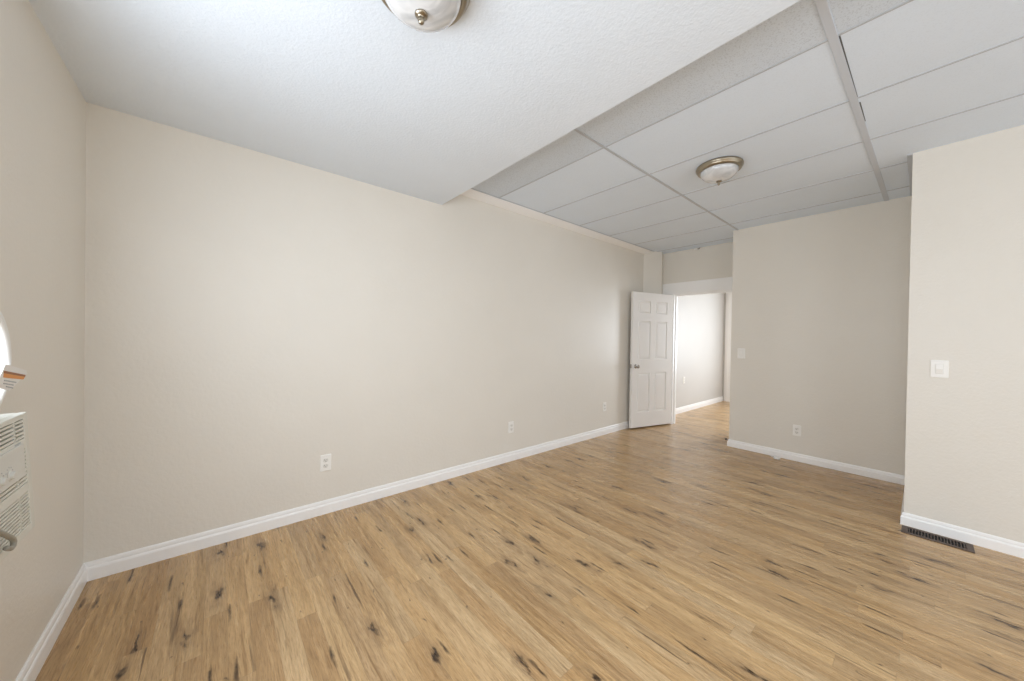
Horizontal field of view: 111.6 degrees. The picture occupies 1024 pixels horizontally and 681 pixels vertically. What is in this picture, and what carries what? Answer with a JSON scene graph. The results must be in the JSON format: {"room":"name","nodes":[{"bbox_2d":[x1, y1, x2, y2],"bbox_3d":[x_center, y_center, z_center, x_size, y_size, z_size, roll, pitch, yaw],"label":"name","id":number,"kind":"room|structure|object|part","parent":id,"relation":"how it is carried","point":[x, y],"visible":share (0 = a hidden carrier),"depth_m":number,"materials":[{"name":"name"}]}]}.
{"room":"empty room","nodes":[
{"label":"empty room","id":0,"kind":"room"},
{"bbox_2d":[0,0,85,680],"bbox_3d":[0.008,0.070,-0.927,0.150,2.455,6.972,1,1,-40],"label":"wall","id":1,"kind":"structure","parent":0,"point":[43,109],"depth_m":1.34,"materials":[{"name":"beige paint"}]},
{"bbox_2d":[15,563,86,680],"bbox_3d":[0.052,1.250,-0.865,0.015,0.095,6.972,1,1,-40],"label":"baseboard","id":2,"kind":"structure","parent":1,"relation":"attached to","point":[39,654],"depth_m":1.43,"materials":[{"name":"white wood"}]},
{"bbox_3d":[-1.279,-0.125,0.579,0.070,1.340,0.900,1,1,-40],"label":"window","id":3,"kind":"structure","parent":1,"relation":"in","visible":0},
{"bbox_2d":[0,311,34,561],"bbox_3d":[-1.211,0.208,0.669,0.255,0.619,0.580,1,1,-40],"label":"air conditioner","id":4,"kind":"object","parent":3,"relation":"attached to","point":[17,518],"visible":1,"depth_m":0.88,"materials":[{"name":"white plastic"}]},
{"bbox_3d":[-1.229,0.047,0.793,0.037,0.300,0.300,1,1,-40],"label":"power cord","id":5,"kind":"part","parent":4,"relation":"part of","materials":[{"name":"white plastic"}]},
{"bbox_3d":[-1.185,0.317,0.792,0.012,0.085,0.330,1,1,-40],"label":"control panel","id":6,"kind":"part","parent":4,"relation":"part of","materials":[{"name":"beige plastic"}]},
{"bbox_2d":[0,449,26,501],"bbox_3d":[-1.139,0.340,0.730,0.014,0.088,0.534,1,1,-40],"label":"grille","id":7,"kind":"object","parent":4,"relation":"attached to","point":[13,467],"depth_m":0.87,"materials":[{"name":"white plastic"}]},
{"bbox_2d":[0,491,29,551],"bbox_3d":[-1.137,0.454,0.734,0.014,0.084,0.534,1,1,-40],"label":"grille","id":8,"kind":"object","parent":4,"relation":"attached to","point":[15,515],"depth_m":0.88,"materials":[{"name":"white plastic"}]},
{"bbox_3d":[-1.141,0.359,0.732,0.029,0.318,0.580,1,1,-40],"label":"frame","id":9,"kind":"part","parent":4,"relation":"part of","materials":[{"name":"white plastic"}]},
{"bbox_2d":[83,102,724,562],"bbox_3d":[1.151,-0.051,4.686,9.150,2.644,0.120,1,1,-40],"label":"wall","id":10,"kind":"structure","parent":0,"point":[252,317],"depth_m":2.42,"materials":[{"name":"beige paint"}]},
{"bbox_2d":[320,454,330,471],"bbox_3d":[-1.343,0.882,2.509,0.072,0.118,0.009,1,1,-40],"label":"wall outlet","id":11,"kind":"object","parent":10,"relation":"attached to","point":[325,460],"visible":1,"depth_m":2.50,"materials":[{"name":"white plastic"}]},
{"bbox_2d":[85,421,628,581],"bbox_3d":[-0.115,1.212,3.553,5.470,0.095,0.015,1,1,-40],"label":"baseboard","id":12,"kind":"structure","parent":10,"relation":"attached to","point":[99,568],"depth_m":2.38,"materials":[{"name":"white wood"}]},
{"bbox_2d":[508,421,513,432],"bbox_3d":[-0.007,0.909,3.641,0.072,0.118,0.009,1,1,-40],"label":"wall outlet","id":13,"kind":"object","parent":10,"relation":"attached to","point":[510,424],"visible":1,"depth_m":3.64,"materials":[{"name":"white plastic"}]},
{"bbox_2d":[460,189,652,253],"bbox_3d":[0.765,-1.352,4.194,3.555,0.046,0.089,1,1,-40],"label":"trim","id":14,"kind":"structure","parent":10,"relation":"attached to","point":[470,193],"depth_m":3.85,"materials":[{"name":"white wood"}]},
{"bbox_2d":[676,396,722,413],"bbox_3d":[3.456,1.243,6.578,2.870,0.100,0.015,1,1,-40],"label":"baseboard","id":15,"kind":"structure","parent":10,"relation":"attached to","point":[719,399],"depth_m":6.67,"materials":[{"name":"white wood"}]},
{"bbox_2d":[29,0,799,204],"bbox_3d":[0.803,-1.304,-0.284,2.175,0.309,7.272,1,1,-40],"label":"ceiling","id":16,"kind":"structure","parent":0,"point":[345,88],"depth_m":1.52,"materials":[{"name":"white paint"}]},
{"bbox_2d":[382,0,469,32],"bbox_3d":[-0.295,-1.104,1.133,0.322,0.150,0.322,1,1,-40],"label":"ceiling lamp","id":17,"kind":"object","parent":16,"relation":"attached to","point":[426,16],"visible":1,"depth_m":1.14,"materials":[{"name":"white glass"}]},
{"bbox_2d":[35,401,1023,680],"bbox_3d":[3.421,1.379,1.992,9.150,0.100,7.272,1,1,-40],"label":"floor","id":18,"kind":"structure","parent":0,"point":[663,552],"depth_m":1.80,"materials":[{"name":"brown wood"}]},
{"bbox_2d":[901,525,974,552],"bbox_3d":[2.821,1.315,2.314,0.140,0.005,0.306,1,1,-40],"label":"floor vent","id":19,"kind":"object","parent":18,"relation":"in","point":[940,539],"visible":1,"depth_m":2.30,"materials":[{"name":"brown metal"}]},
{"bbox_2d":[643,251,662,293],"bbox_3d":[2.192,-0.040,5.376,0.390,2.644,0.172,1,1,-40],"label":"wall","id":20,"kind":"structure","parent":0,"point":[653,261],"depth_m":5.32,"materials":[{"name":"beige paint"}]},
{"bbox_2d":[663,242,732,290],"bbox_3d":[2.735,-0.029,5.130,0.120,2.644,1.250,1,1,-40],"label":"wall","id":21,"kind":"structure","parent":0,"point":[714,261],"depth_m":5.06,"materials":[{"name":"beige paint"}]},
{"bbox_2d":[723,293,725,400],"bbox_3d":[5.636,0.110,6.330,0.120,2.440,3.172,1,1,-40],"label":"wall","id":22,"kind":"structure","parent":0,"point":[725,293],"depth_m":7.49,"materials":[{"name":"paint"}]},
{"bbox_2d":[724,292,731,401],"bbox_3d":[4.667,0.086,7.358,0.030,2.440,0.292,1,1,-40],"label":"trim","id":23,"kind":"structure","parent":22,"relation":"attached to","point":[727,365],"depth_m":7.42,"materials":[{"name":"white wood"}]},
{"bbox_2d":[472,0,1023,253],"bbox_3d":[3.143,-1.377,1.697,3.955,0.120,7.272,1,1,-40],"label":"ceiling","id":24,"kind":"structure","parent":0,"point":[917,37],"depth_m":2.15,"materials":[{"name":"tile"}]},
{"bbox_2d":[696,156,743,185],"bbox_3d":[1.602,-1.275,2.692,0.322,0.150,0.322,1,1,-40],"label":"ceiling lamp","id":25,"kind":"object","parent":24,"relation":"attached to","point":[718,170],"visible":1,"depth_m":2.61,"materials":[{"name":"white glass"}]},
{"bbox_2d":[471,0,1023,251],"bbox_3d":[3.125,-1.315,1.624,3.835,0.004,6.883,1,1,-40],"label":"trim","id":26,"kind":"structure","parent":24,"relation":"attached to","point":[908,1],"depth_m":2.45,"materials":[{"name":"white metal"}]},
{"bbox_2d":[839,36,865,120],"bbox_3d":[1.798,-1.339,1.825,0.920,0.002,0.006,1,1,-39],"label":"trim","id":27,"kind":"structure","parent":24,"relation":"attached to","point":[840,39],"depth_m":1.70,"materials":[{"name":"grey metal"}]},
{"bbox_2d":[814,0,912,200],"bbox_3d":[2.319,-1.331,2.169,3.313,0.006,0.206,1,1,-39],"label":"trim","id":28,"kind":"structure","parent":24,"relation":"attached to","point":[822,6],"depth_m":1.84,"materials":[{"name":"white metal"}]},
{"bbox_2d":[729,196,911,475],"bbox_3d":[3.409,-0.009,3.928,0.645,2.644,1.455,1,1,-40],"label":"wall","id":29,"kind":"structure","parent":0,"point":[820,319],"depth_m":3.61,"materials":[{"name":"beige paint"}]},
{"bbox_2d":[662,277,731,423],"bbox_3d":[2.762,0.211,5.082,0.138,2.165,1.132,1,1,-40],"label":"door frame","id":30,"kind":"structure","parent":29,"relation":"attached to","point":[719,283],"depth_m":5.29,"materials":[{"name":"white wood"}]},
{"bbox_2d":[629,291,672,427],"bbox_3d":[2.080,0.282,5.142,0.810,1.956,0.134,1,1,-25],"label":"door","id":31,"kind":"structure","parent":30,"relation":"attached to","point":[651,313],"depth_m":5.12,"materials":[{"name":"white paint"}]},
{"bbox_2d":[737,348,744,358],"bbox_3d":[2.757,0.156,4.187,0.012,0.120,0.080,1,1,-40],"label":"light switch","id":32,"kind":"object","parent":29,"relation":"attached to","point":[740,352],"visible":1,"depth_m":4.19,"materials":[{"name":"white plastic"}]},
{"bbox_2d":[793,425,800,436],"bbox_3d":[3.096,0.979,3.781,0.009,0.118,0.072,1,1,-40],"label":"wall outlet","id":33,"kind":"object","parent":29,"relation":"attached to","point":[796,428],"visible":1,"depth_m":3.78,"materials":[{"name":"white plastic"}]},
{"bbox_2d":[727,439,904,484],"bbox_3d":[3.131,1.269,3.731,0.015,0.084,1.470,1,1,-40],"label":"baseboard","id":34,"kind":"structure","parent":29,"relation":"attached to","point":[858,470],"depth_m":3.61,"materials":[{"name":"white wood"}]},
{"bbox_2d":[904,125,1023,542],"bbox_3d":[4.902,0.036,1.346,1.705,2.644,4.417,1,1,-40],"label":"wall","id":35,"kind":"structure","parent":0,"point":[964,447],"depth_m":2.28,"materials":[{"name":"beige paint"}]},
{"bbox_2d":[901,493,903,514],"bbox_3d":[3.197,1.277,2.833,1.075,0.084,0.015,1,1,-40],"label":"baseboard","id":36,"kind":"structure","parent":35,"relation":"attached to","point":[902,509],"depth_m":2.62,"materials":[{"name":"white wood"}]},
{"bbox_2d":[930,360,948,377],"bbox_3d":[2.909,0.194,2.367,0.012,0.120,0.080,1,1,-40],"label":"light switch","id":37,"kind":"object","parent":35,"relation":"attached to","point":[938,368],"visible":1,"depth_m":2.37,"materials":[{"name":"white plastic"}]},
{"bbox_2d":[900,512,1023,558],"bbox_3d":[4.172,1.306,0.863,0.015,0.088,4.282,1,1,-40],"label":"baseboard","id":38,"kind":"structure","parent":35,"relation":"attached to","point":[992,542],"depth_m":2.28,"materials":[{"name":"white wood"}]}
]}

